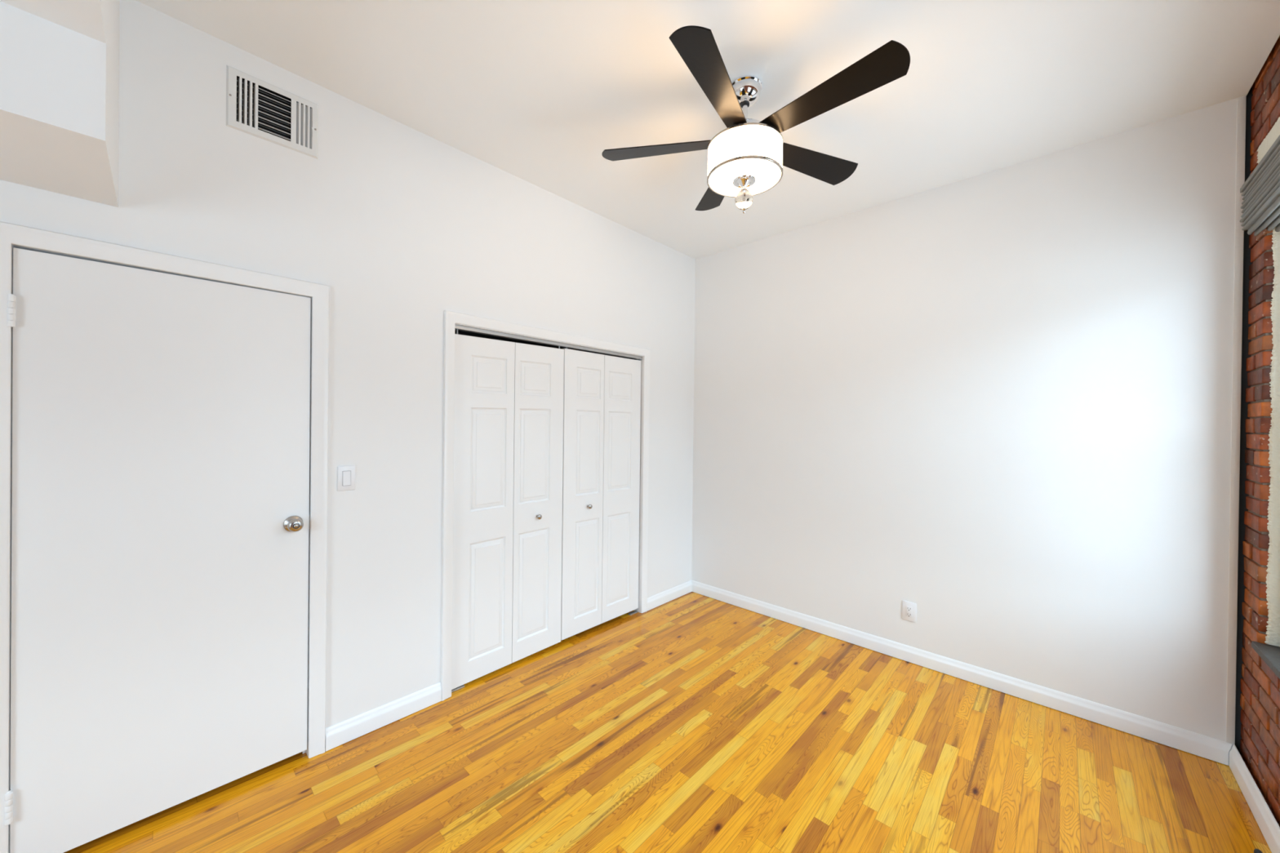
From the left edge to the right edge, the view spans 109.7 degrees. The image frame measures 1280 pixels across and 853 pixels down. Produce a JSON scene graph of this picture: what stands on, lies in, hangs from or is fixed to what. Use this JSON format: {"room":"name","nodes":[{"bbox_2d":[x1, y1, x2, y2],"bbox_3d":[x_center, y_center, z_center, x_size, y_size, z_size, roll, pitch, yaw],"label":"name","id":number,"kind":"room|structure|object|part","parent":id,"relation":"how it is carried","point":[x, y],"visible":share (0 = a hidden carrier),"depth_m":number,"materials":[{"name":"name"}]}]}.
{"room":"empty bedroom","nodes":[
{"label":"empty bedroom","id":0,"kind":"room"},
{"bbox_2d":[0,0,119,207],"bbox_3d":[-1.733,-1.134,0.284,1.900,0.747,1.765,1,0,43],"label":"soffit","id":1,"kind":"structure","parent":0,"point":[60,59],"depth_m":1.17,"materials":[{"name":"paint"}]},
{"bbox_2d":[0,0,695,728],"bbox_3d":[-1.377,-0.022,2.159,0.120,2.980,5.300,1,0,43],"label":"wall","id":2,"kind":"structure","parent":0,"point":[404,227],"depth_m":2.20,"materials":[{"name":"paint"}]},
{"bbox_2d":[4,247,311,852],"bbox_3d":[-1.718,0.430,1.698,0.109,1.999,0.786,1,0,43],"label":"door","id":3,"kind":"structure","parent":2,"relation":"in","point":[161,517],"depth_m":1.64,"materials":[{"name":"white wood"}]},
{"bbox_3d":[-1.477,0.420,1.929,0.064,0.069,0.069,1,0,43],"label":"knob","id":4,"kind":"part","parent":3,"relation":"part of","materials":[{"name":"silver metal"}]},
{"bbox_2d":[0,221,328,852],"bbox_3d":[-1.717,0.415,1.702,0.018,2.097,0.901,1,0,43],"label":"trim","id":5,"kind":"structure","parent":2,"relation":"attached to","point":[10,233],"depth_m":1.71,"materials":[{"name":"white wood"}]},
{"bbox_2d":[226,64,318,159],"bbox_3d":[-1.567,-1.306,1.923,0.125,0.240,0.301,1,0,43],"label":"air vent","id":6,"kind":"object","parent":2,"relation":"in","point":[256,107],"visible":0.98,"depth_m":1.90,"materials":[{"name":"white metal"}]},
{"bbox_3d":[-1.542,-1.246,1.899,0.010,0.003,0.112,1,0,43],"label":"damper blade","id":7,"kind":"part","parent":6,"relation":"part of","materials":[{"name":"grey metal"}]},
{"bbox_3d":[-1.542,-1.270,1.899,0.010,0.003,0.112,1,0,43],"label":"damper blade","id":8,"kind":"part","parent":6,"relation":"part of","materials":[{"name":"grey metal"}]},
{"bbox_3d":[-1.541,-1.293,1.899,0.010,0.003,0.112,1,0,43],"label":"damper blade","id":9,"kind":"part","parent":6,"relation":"part of","materials":[{"name":"grey metal"}]},
{"bbox_3d":[-1.541,-1.316,1.899,0.010,0.003,0.112,1,0,43],"label":"damper blade","id":10,"kind":"part","parent":6,"relation":"part of","materials":[{"name":"grey metal"}]},
{"bbox_3d":[-1.541,-1.339,1.899,0.010,0.003,0.112,1,0,43],"label":"damper blade","id":11,"kind":"part","parent":6,"relation":"part of","materials":[{"name":"grey metal"}]},
{"bbox_3d":[-1.540,-1.363,1.899,0.010,0.003,0.112,1,0,43],"label":"damper blade","id":12,"kind":"part","parent":6,"relation":"part of","materials":[{"name":"grey metal"}]},
{"bbox_3d":[-1.540,-1.386,1.899,0.010,0.003,0.112,1,0,43],"label":"damper blade","id":13,"kind":"part","parent":6,"relation":"part of","materials":[{"name":"grey metal"}]},
{"bbox_2d":[337,465,355,491],"bbox_3d":[-1.358,0.240,2.088,0.009,0.114,0.071,1,0,43],"label":"light switch","id":14,"kind":"object","parent":2,"relation":"attached to","point":[345,474],"visible":1,"depth_m":2.08,"materials":[{"name":"white plastic"}]},
{"bbox_2d":[325,682,441,751],"bbox_3d":[-1.244,1.418,2.226,0.015,0.096,0.518,1,0,43],"label":"baseboard","id":15,"kind":"structure","parent":2,"relation":"attached to","point":[337,735],"depth_m":2.20,"materials":[{"name":"white wood"}]},
{"bbox_2d":[440,310,649,701],"bbox_3d":[-0.495,0.428,3.005,0.018,2.088,1.632,1,0,43],"label":"trim","id":16,"kind":"structure","parent":2,"relation":"attached to","point":[451,317],"depth_m":2.44,"materials":[{"name":"white wood"}]},
{"bbox_2d":[647,580,692,610],"bbox_3d":[0.261,1.428,3.829,0.015,0.096,0.610,1,0,43],"label":"baseboard","id":17,"kind":"structure","parent":2,"relation":"attached to","point":[655,601],"depth_m":3.81,"materials":[{"name":"white wood"}]},
{"bbox_2d":[63,591,1271,852],"bbox_3d":[-0.501,1.483,1.423,3.841,0.003,5.340,1,0,43],"label":"floor","id":18,"kind":"structure","parent":0,"point":[691,722],"depth_m":1.95,"materials":[{"name":"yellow wood"}]},
{"bbox_2d":[1253,848,1262,852],"bbox_3d":[2.161,1.495,1.575,0.032,0.032,0.032,1,0,43],"label":"door stop","id":19,"kind":"object","parent":18,"relation":"on","point":[1255,851],"visible":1,"depth_m":1.57,"materials":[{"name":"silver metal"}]},
{"bbox_2d":[136,0,1279,258],"bbox_3d":[-0.218,-1.555,1.178,3.116,0.120,5.440,1,0,43],"label":"ceiling","id":20,"kind":"structure","parent":0,"point":[536,91],"depth_m":1.91,"materials":[{"name":"white paint"}]},
{"bbox_2d":[601,25,910,213],"bbox_3d":[0.481,-1.213,1.944,1.209,0.555,1.236,1,0,43],"label":"ceiling fan","id":21,"kind":"object","parent":20,"relation":"hanging from","point":[746,158],"visible":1,"depth_m":1.84,"materials":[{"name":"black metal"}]},
{"bbox_3d":[0.096,-1.260,2.054,0.552,0.005,0.149,1,14,11],"label":"fan blade","id":22,"kind":"part","parent":21,"relation":"part of","materials":[{"name":"black wood"}]},
{"bbox_3d":[0.278,-1.256,1.658,0.149,0.005,0.552,16,8,28],"label":"fan blade","id":23,"kind":"part","parent":21,"relation":"part of","materials":[{"name":"black wood"}]},
{"bbox_3d":[0.417,-1.258,2.350,0.149,0.005,0.552,-13,2,-6],"label":"fan blade","id":24,"kind":"part","parent":21,"relation":"part of","materials":[{"name":"black wood"}]},
{"bbox_3d":[0.457,-0.997,1.982,0.077,0.083,0.077,1,0,43],"label":"crystal globe","id":25,"kind":"part","parent":21,"relation":"part of"},
{"bbox_2d":[708,158,781,195],"bbox_3d":[0.458,-1.094,1.982,0.308,0.007,0.308,1,0,43],"label":"diffuser","id":26,"kind":"object","parent":21,"relation":"attached to","point":[724,175],"depth_m":1.95,"materials":[{"name":"white glass"}]},
{"bbox_3d":[0.459,-1.157,1.982,0.319,0.132,0.319,1,0,43],"label":"lamp shade","id":27,"kind":"part","parent":21,"relation":"part of","materials":[{"name":"white glass"}]},
{"bbox_3d":[0.797,-1.252,2.136,0.552,0.004,0.149,1,-13,-25],"label":"fan blade","id":28,"kind":"part","parent":21,"relation":"part of","materials":[{"name":"black wood"}]},
{"bbox_3d":[0.712,-1.251,1.709,0.149,0.005,0.552,19,-12,-41],"label":"fan blade","id":29,"kind":"part","parent":21,"relation":"part of","materials":[{"name":"black wood"}]},
{"bbox_2d":[454,85,1253,754],"bbox_3d":[-0.316,-0.056,1.301,4.320,3.120,5.500,1,0,43],"label":"wall","id":30,"kind":"structure","parent":0,"point":[1246,251],"depth_m":2.06,"materials":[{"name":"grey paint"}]},
{"bbox_2d":[454,324,642,359],"bbox_3d":[-0.515,-0.545,3.030,0.036,0.020,1.518,1,0,43],"label":"door track","id":31,"kind":"object","parent":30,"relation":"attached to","point":[456,326],"visible":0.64,"depth_m":2.88,"materials":[{"name":"silver metal"}]},
{"bbox_2d":[451,328,564,692],"bbox_3d":[-0.776,0.461,2.748,0.064,2.018,0.752,1,0,43],"label":"door","id":32,"kind":"structure","parent":31,"relation":"hanging from","point":[508,405],"depth_m":2.71,"materials":[{"name":"white wood"}]},
{"bbox_3d":[-0.643,0.574,2.868,0.032,0.032,0.032,1,0,43],"label":"knob","id":33,"kind":"part","parent":32,"relation":"part of","materials":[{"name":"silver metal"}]},
{"bbox_2d":[560,347,640,639],"bbox_3d":[-0.259,0.465,3.300,0.064,2.018,0.750,1,0,43],"label":"door","id":34,"kind":"structure","parent":31,"relation":"hanging from","point":[601,465],"depth_m":3.27,"materials":[{"name":"white wood"}]},
{"bbox_2d":[691,95,1245,744],"bbox_3d":[1.576,0.007,3.118,3.114,2.980,0.140,1,0,43],"label":"wall","id":35,"kind":"structure","parent":0,"point":[997,404],"depth_m":2.55,"materials":[{"name":"paint"}]},
{"bbox_2d":[902,600,916,622],"bbox_3d":[1.717,1.179,2.876,0.078,0.120,0.009,1,0,43],"label":"power outlet","id":36,"kind":"object","parent":35,"relation":"attached to","point":[908,609],"visible":1,"depth_m":2.87,"materials":[{"name":"white plastic"}]},
{"bbox_2d":[906,605,911,617],"bbox_3d":[1.715,1.179,2.874,0.033,0.067,0.002,1,0,43],"label":"receptacle","id":37,"kind":"object","parent":36,"relation":"attached to","point":[908,608],"depth_m":2.87,"materials":[{"name":"white plastic"}]},
{"bbox_2d":[691,580,1233,765],"bbox_3d":[1.549,1.447,3.028,2.990,0.096,0.015,1,0,43],"label":"baseboard","id":38,"kind":"structure","parent":35,"relation":"attached to","point":[1198,744],"depth_m":2.54,"materials":[{"name":"white wood"}]},
{"bbox_2d":[1226,96,1246,744],"bbox_3d":[2.655,-0.024,2.009,0.024,2.877,0.004,1,0,43],"label":"pipe","id":39,"kind":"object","parent":35,"relation":"attached to","point":[1241,104],"depth_m":2.01,"materials":[{"name":"white metal"}]},
{"bbox_2d":[1240,35,1279,826],"bbox_3d":[1.089,-0.044,-0.018,0.443,3.100,5.500,1,0,43],"label":"wall","id":40,"kind":"structure","parent":0,"point":[1260,699],"depth_m":1.84,"materials":[{"name":"brick"}]},
{"bbox_2d":[1229,744,1279,852],"bbox_3d":[0.878,1.452,0.136,0.017,0.096,5.150,1,0,43],"label":"baseboard","id":41,"kind":"structure","parent":40,"relation":"attached to","point":[1266,821],"depth_m":1.74,"materials":[{"name":"white wood"}]},
{"bbox_2d":[1240,134,1279,235],"bbox_3d":[2.149,-0.897,1.411,0.104,0.247,1.325,1,0,43],"label":"window shade","id":42,"kind":"object","parent":40,"relation":"attached to","point":[1260,191],"visible":0.89,"depth_m":1.74,"materials":[{"name":"grey fabric"}]},
{"bbox_3d":[2.126,-1.011,1.432,0.039,0.020,1.325,1,0,43],"label":"head rail","id":43,"kind":"part","parent":42,"relation":"part of","materials":[{"name":"grey fabric"}]},
{"bbox_2d":[1251,226,1279,679],"bbox_3d":[2.211,-0.039,1.337,0.244,1.894,1.192,1,0,43],"label":"window","id":44,"kind":"structure","parent":40,"relation":"in","point":[1269,652],"depth_m":1.81,"materials":[{"name":"beige paint"}]},
{"bbox_3d":[2.157,0.893,1.383,0.124,0.028,1.192,1,0,43],"label":"sill","id":45,"kind":"part","parent":44,"relation":"part of","materials":[{"name":"stone"}]},
{"bbox_2d":[1256,116,1279,164],"bbox_3d":[2.164,-1.051,1.426,0.017,0.245,1.327,1,0,43],"label":"trim","id":46,"kind":"structure","parent":40,"relation":"attached to","point":[1274,132],"depth_m":1.79,"materials":[{"name":"beige paint"}]}
]}

